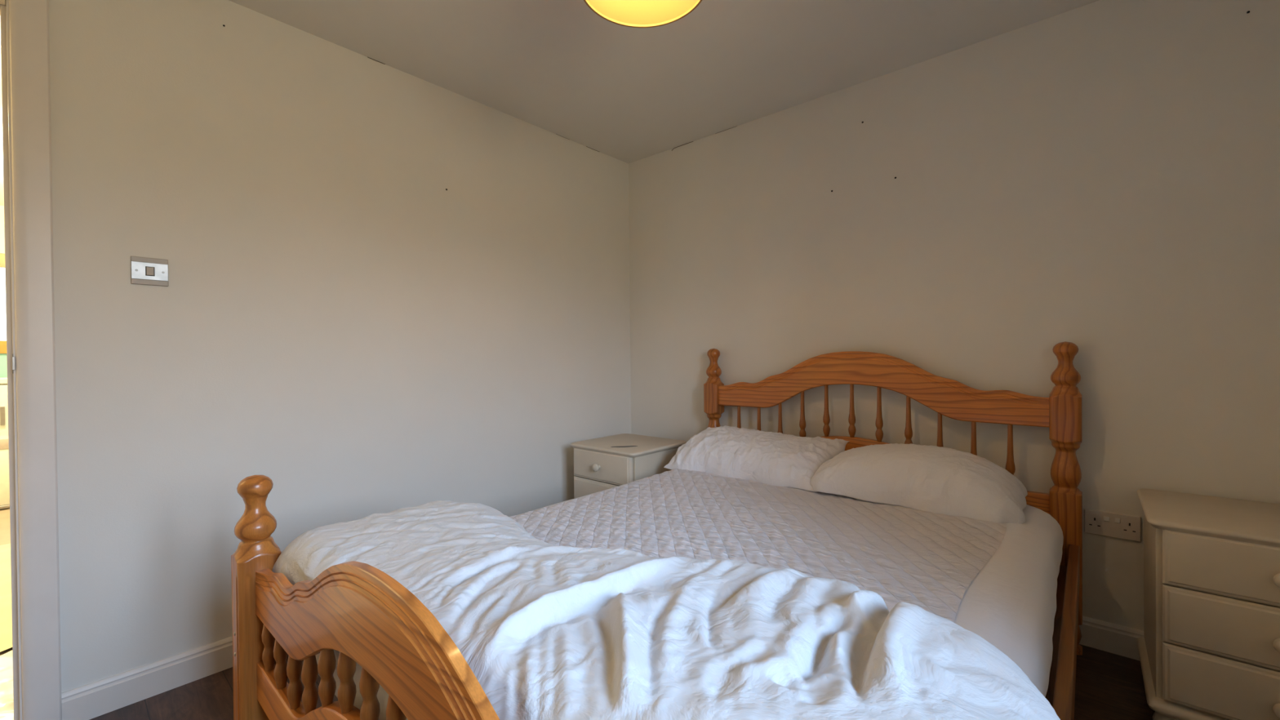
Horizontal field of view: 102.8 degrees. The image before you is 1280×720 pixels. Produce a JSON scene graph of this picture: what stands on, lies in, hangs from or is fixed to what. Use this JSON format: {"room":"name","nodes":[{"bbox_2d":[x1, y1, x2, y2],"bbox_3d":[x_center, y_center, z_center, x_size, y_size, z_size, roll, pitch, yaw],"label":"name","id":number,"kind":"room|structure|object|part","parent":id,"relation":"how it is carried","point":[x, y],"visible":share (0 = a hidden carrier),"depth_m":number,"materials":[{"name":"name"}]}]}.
{"room":"bedroom","nodes":[
{"label":"bedroom","id":0,"kind":"room"},
{"bbox_2d":[0,17,4,205],"bbox_3d":[-3.714,-1.393,3.035,4.880,0.080,2.000,0,1,41],"label":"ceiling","id":1,"kind":"structure","parent":0,"point":[2,189],"depth_m":3.22,"materials":[{"name":"paint"}]},
{"bbox_2d":[0,353,7,377],"bbox_3d":[-5.497,-0.140,4.624,0.100,2.420,1.800,0,1,41],"label":"wall","id":2,"kind":"structure","parent":0,"point":[3,360],"depth_m":4.47,"materials":[{"name":"teal paint"}]},
{"bbox_2d":[0,204,4,253],"bbox_3d":[-5.463,-1.139,4.578,0.015,0.420,1.800,0,1,41],"label":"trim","id":3,"kind":"structure","parent":2,"relation":"attached to","point":[2,207],"depth_m":4.45,"materials":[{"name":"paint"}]},
{"bbox_2d":[0,253,6,353],"bbox_3d":[-5.516,-0.494,4.535,0.070,0.870,1.350,0,1,41],"label":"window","id":4,"kind":"structure","parent":2,"relation":"in","point":[2,275],"depth_m":4.47,"materials":[{"name":"orange glass"}]},
{"bbox_2d":[48,0,631,693],"bbox_3d":[-1.247,-0.097,2.052,0.120,2.300,3.650,0,1,41],"label":"wall","id":5,"kind":"structure","parent":0,"point":[344,327],"depth_m":1.88,"materials":[{"name":"paint"}]},
{"bbox_2d":[0,0,62,719],"bbox_3d":[-2.022,0.000,1.159,0.139,2.135,0.914,0,1,41],"label":"trim","id":6,"kind":"structure","parent":5,"relation":"attached to","point":[24,24],"depth_m":1.43,"materials":[{"name":"wood"}]},
{"bbox_3d":[-1.740,0.010,1.418,0.038,0.055,0.005,0,1,41],"label":"strike plate","id":7,"kind":"part","parent":6,"relation":"part of","materials":[{"name":"metal"}]},
{"bbox_2d":[61,635,232,719],"bbox_3d":[-0.862,0.997,2.385,0.015,0.100,2.436,0,1,41],"label":"baseboard","id":8,"kind":"structure","parent":5,"relation":"attached to","point":[100,697],"depth_m":1.60,"materials":[{"name":"white wood"}]},
{"bbox_2d":[130,256,168,286],"bbox_3d":[-1.546,-0.280,1.611,0.013,0.086,0.086,0,1,41],"label":"light switch","id":9,"kind":"object","parent":5,"relation":"attached to","point":[144,270],"visible":1,"depth_m":1.61,"materials":[{"name":"grey plastic"}]},
{"bbox_2d":[367,57,735,151],"bbox_3d":[-0.410,-1.254,2.713,1.780,0.014,0.598,-1,1,-22],"label":"trim","id":10,"kind":"structure","parent":5,"relation":"attached to","point":[367,57],"depth_m":2.88,"materials":[{"name":"white paint"}]},
{"bbox_2d":[0,507,1155,719],"bbox_3d":[-1.846,1.104,2.564,8.300,0.100,3.700,0,1,41],"label":"floor","id":11,"kind":"structure","parent":0,"point":[1108,686],"depth_m":1.59,"materials":[{"name":"laminate"}]},
{"bbox_2d":[0,377,8,435],"bbox_3d":[-5.288,0.611,4.319,0.595,0.920,1.240,0,1,41],"label":"base cabinet","id":12,"kind":"object","parent":11,"relation":"on","point":[3,380],"visible":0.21,"depth_m":4.10,"materials":[{"name":"beige wood"}]},
{"bbox_3d":[-5.109,0.446,4.092,0.025,0.150,0.024,0,1,41],"label":"handle","id":13,"kind":"part","parent":12,"relation":"part of","materials":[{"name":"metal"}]},
{"bbox_2d":[0,377,7,383],"bbox_3d":[-5.298,0.171,4.320,0.580,0.040,1.240,0,1,41],"label":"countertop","id":14,"kind":"structure","parent":12,"relation":"on","point":[2,380],"depth_m":4.10,"materials":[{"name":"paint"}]},
{"bbox_2d":[0,435,9,509],"bbox_3d":[-4.663,0.810,3.745,0.272,0.520,0.272,-1,0,-4],"label":"pedal bin","id":15,"kind":"object","parent":11,"relation":"on","point":[4,446],"visible":0.41,"depth_m":3.67,"materials":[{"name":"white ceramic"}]},
{"bbox_3d":[-4.669,0.595,3.747,0.266,0.090,0.266,0,1,41],"label":"lid","id":16,"kind":"part","parent":15,"relation":"part of","materials":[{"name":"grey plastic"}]},
{"bbox_2d":[0,543,12,652],"bbox_3d":[-2.943,1.043,2.430,1.730,0.040,1.250,0,1,41],"label":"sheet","id":17,"kind":"object","parent":11,"relation":"on","point":[6,615],"visible":0.05,"depth_m":2.25,"materials":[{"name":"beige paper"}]},
{"bbox_2d":[0,649,13,719],"bbox_3d":[-2.085,1.042,1.642,0.560,0.040,1.200,0,1,41],"label":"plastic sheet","id":18,"kind":"object","parent":11,"relation":"on","point":[6,700],"visible":0.04,"depth_m":1.65,"materials":[{"name":"white plastic"}]},
{"bbox_2d":[570,433,686,498],"bbox_3d":[-0.070,0.739,2.737,0.470,0.596,0.483,0,1,41],"label":"nightstand","id":19,"kind":"object","parent":11,"relation":"on","point":[600,464],"visible":0.27,"depth_m":2.60,"materials":[{"name":"beige paint"}]},
{"bbox_3d":[-0.196,0.698,2.594,0.410,0.155,0.026,0,1,41],"label":"drawer","id":20,"kind":"part","parent":19,"relation":"part of","materials":[{"name":"beige paint"}]},
{"bbox_3d":[-0.219,0.541,2.568,0.039,0.039,0.039,0,1,41],"label":"knob","id":21,"kind":"part","parent":19,"relation":"part of","materials":[{"name":"white ceramic"}]},
{"bbox_3d":[-0.197,0.539,2.593,0.410,0.155,0.026,0,1,41],"label":"drawer","id":22,"kind":"part","parent":19,"relation":"part of","materials":[{"name":"beige paint"}]},
{"bbox_2d":[231,341,1082,719],"bbox_3d":[0.287,0.495,1.550,1.579,1.096,2.156,0,1,41],"label":"bed","id":23,"kind":"object","parent":11,"relation":"on","point":[356,610],"visible":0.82,"depth_m":1.21,"materials":[{"name":"wood"}]},
{"bbox_3d":[-0.951,0.671,1.269,0.089,0.772,0.089,0,1,41],"label":"post","id":24,"kind":"part","parent":23,"relation":"part of","materials":[{"name":"brown wood"}]},
{"bbox_3d":[-0.390,0.705,0.779,1.410,0.232,0.028,0,1,41],"label":"footboard rail","id":25,"kind":"part","parent":23,"relation":"part of","materials":[{"name":"brown wood"}]},
{"bbox_3d":[-0.392,0.473,0.777,1.410,0.284,0.028,0,1,41],"label":"footboard rail","id":26,"kind":"part","parent":23,"relation":"part of","materials":[{"name":"brown wood"}]},
{"bbox_2d":[318,485,1048,697],"bbox_3d":[0.289,0.627,1.549,1.442,0.187,1.935,0,1,41],"label":"mattress","id":27,"kind":"object","parent":23,"relation":"on","point":[1020,602],"visible":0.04,"depth_m":1.13,"materials":[{"name":"white fabric"}]},
{"bbox_2d":[315,468,1063,719],"bbox_3d":[0.291,0.607,1.547,1.490,0.196,1.975,0,1,41],"label":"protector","id":28,"kind":"object","parent":27,"relation":"on","point":[971,574],"visible":0.38,"depth_m":1.45,"materials":[{"name":"white fabric"}]},
{"bbox_2d":[271,500,1060,719],"bbox_3d":[-0.077,0.669,1.002,1.598,0.592,0.709,0,1,41],"label":"duvet","id":29,"kind":"object","parent":28,"relation":"on","point":[547,631],"visible":0.79,"depth_m":0.76,"materials":[{"name":"white fabric"}]},
{"bbox_2d":[663,425,849,492],"bbox_3d":[0.522,0.422,2.349,0.767,0.202,0.402,0,1,41],"label":"pillow","id":30,"kind":"object","parent":28,"relation":"on","point":[775,459],"visible":0.86,"depth_m":2.21,"materials":[{"name":"white fabric"}]},
{"bbox_3d":[0.226,0.529,1.505,1.282,0.039,1.740,0,1,41],"label":"quilted panel","id":31,"kind":"part","parent":28,"relation":"part of","materials":[{"name":"white fabric"}]},
{"bbox_2d":[809,443,1027,524],"bbox_3d":[1.016,0.416,1.910,0.689,0.200,0.412,0,1,39],"label":"pillow","id":32,"kind":"object","parent":28,"relation":"on","point":[939,480],"visible":0.98,"depth_m":1.75,"materials":[{"name":"white fabric"}]},
{"bbox_3d":[0.410,0.484,2.818,0.089,1.096,0.089,0,1,41],"label":"post","id":33,"kind":"part","parent":23,"relation":"part of","materials":[{"name":"brown wood"}]},
{"bbox_3d":[0.961,0.103,2.317,1.410,0.284,0.028,0,1,41],"label":"headboard rail","id":34,"kind":"part","parent":23,"relation":"part of","materials":[{"name":"brown wood"}]},
{"bbox_3d":[0.967,0.467,2.322,1.410,0.232,0.028,0,1,41],"label":"headboard rail","id":35,"kind":"part","parent":23,"relation":"part of","materials":[{"name":"brown wood"}]},
{"bbox_3d":[1.529,0.482,1.834,0.089,1.096,0.089,0,1,41],"label":"post","id":36,"kind":"part","parent":23,"relation":"part of","materials":[{"name":"brown wood"}]},
{"bbox_3d":[0.868,0.720,1.045,0.028,0.125,1.975,0,1,41],"label":"rail","id":37,"kind":"part","parent":23,"relation":"part of","materials":[{"name":"brown wood"}]},
{"bbox_2d":[1137,488,1279,719],"bbox_3d":[1.713,0.734,1.408,0.470,0.595,0.483,0,1,41],"label":"chest","id":38,"kind":"object","parent":11,"relation":"on","point":[1209,647],"visible":1,"depth_m":1.35,"materials":[{"name":"beige paint"}]},
{"bbox_3d":[1.727,0.955,1.423,0.470,0.034,0.442,0,1,41],"label":"moulding","id":39,"kind":"part","parent":38,"relation":"part of","materials":[{"name":"beige paint"}]},
{"bbox_3d":[1.586,0.533,1.264,0.410,0.155,0.026,0,1,41],"label":"drawer","id":40,"kind":"part","parent":38,"relation":"part of","materials":[{"name":"beige paint"}]},
{"bbox_3d":[1.587,0.693,1.265,0.410,0.155,0.026,0,1,41],"label":"drawer","id":41,"kind":"part","parent":38,"relation":"part of","materials":[{"name":"beige paint"}]},
{"bbox_3d":[1.589,0.852,1.266,0.410,0.155,0.026,0,1,41],"label":"drawer","id":42,"kind":"part","parent":38,"relation":"part of","materials":[{"name":"beige paint"}]},
{"bbox_3d":[1.565,0.536,1.239,0.039,0.039,0.039,0,1,41],"label":"knob","id":43,"kind":"part","parent":38,"relation":"part of","materials":[{"name":"beige paint"}]},
{"bbox_3d":[1.566,0.695,1.241,0.039,0.039,0.039,0,1,41],"label":"knob","id":44,"kind":"part","parent":38,"relation":"part of","materials":[{"name":"beige paint"}]},
{"bbox_3d":[1.567,0.854,1.242,0.039,0.039,0.039,0,1,41],"label":"knob","id":45,"kind":"part","parent":38,"relation":"part of","materials":[{"name":"beige paint"}]},
{"bbox_2d":[228,0,1099,163],"bbox_3d":[-0.019,-1.299,0.952,3.420,0.100,3.650,0,1,41],"label":"ceiling","id":46,"kind":"structure","parent":0,"point":[628,95],"depth_m":2.06,"materials":[{"name":"paint"}]},
{"bbox_2d":[583,0,702,27],"bbox_3d":[0.007,-1.112,1.326,0.338,0.281,0.338,0,1,41],"label":"pendant lamp","id":47,"kind":"object","parent":46,"relation":"hanging from","point":[628,13],"visible":1,"depth_m":1.48,"materials":[{"name":"yellow fabric"}]},
{"bbox_2d":[628,0,1279,631],"bbox_3d":[1.209,-0.121,2.255,3.300,2.300,0.100,0,1,41],"label":"wall","id":48,"kind":"structure","parent":0,"point":[1101,177],"depth_m":1.94,"materials":[{"name":"paint"}]},
{"bbox_2d":[1079,615,1143,661],"bbox_3d":[1.068,0.980,2.320,3.000,0.100,0.015,0,1,41],"label":"baseboard","id":49,"kind":"structure","parent":48,"relation":"attached to","point":[1111,637],"depth_m":1.79,"materials":[{"name":"white wood"}]},
{"bbox_2d":[1084,508,1141,542],"bbox_3d":[1.659,0.580,1.795,0.146,0.086,0.013,0,1,41],"label":"power socket","id":50,"kind":"object","parent":48,"relation":"attached to","point":[1125,526],"visible":1,"depth_m":1.79,"materials":[{"name":"white plastic"}]}
]}

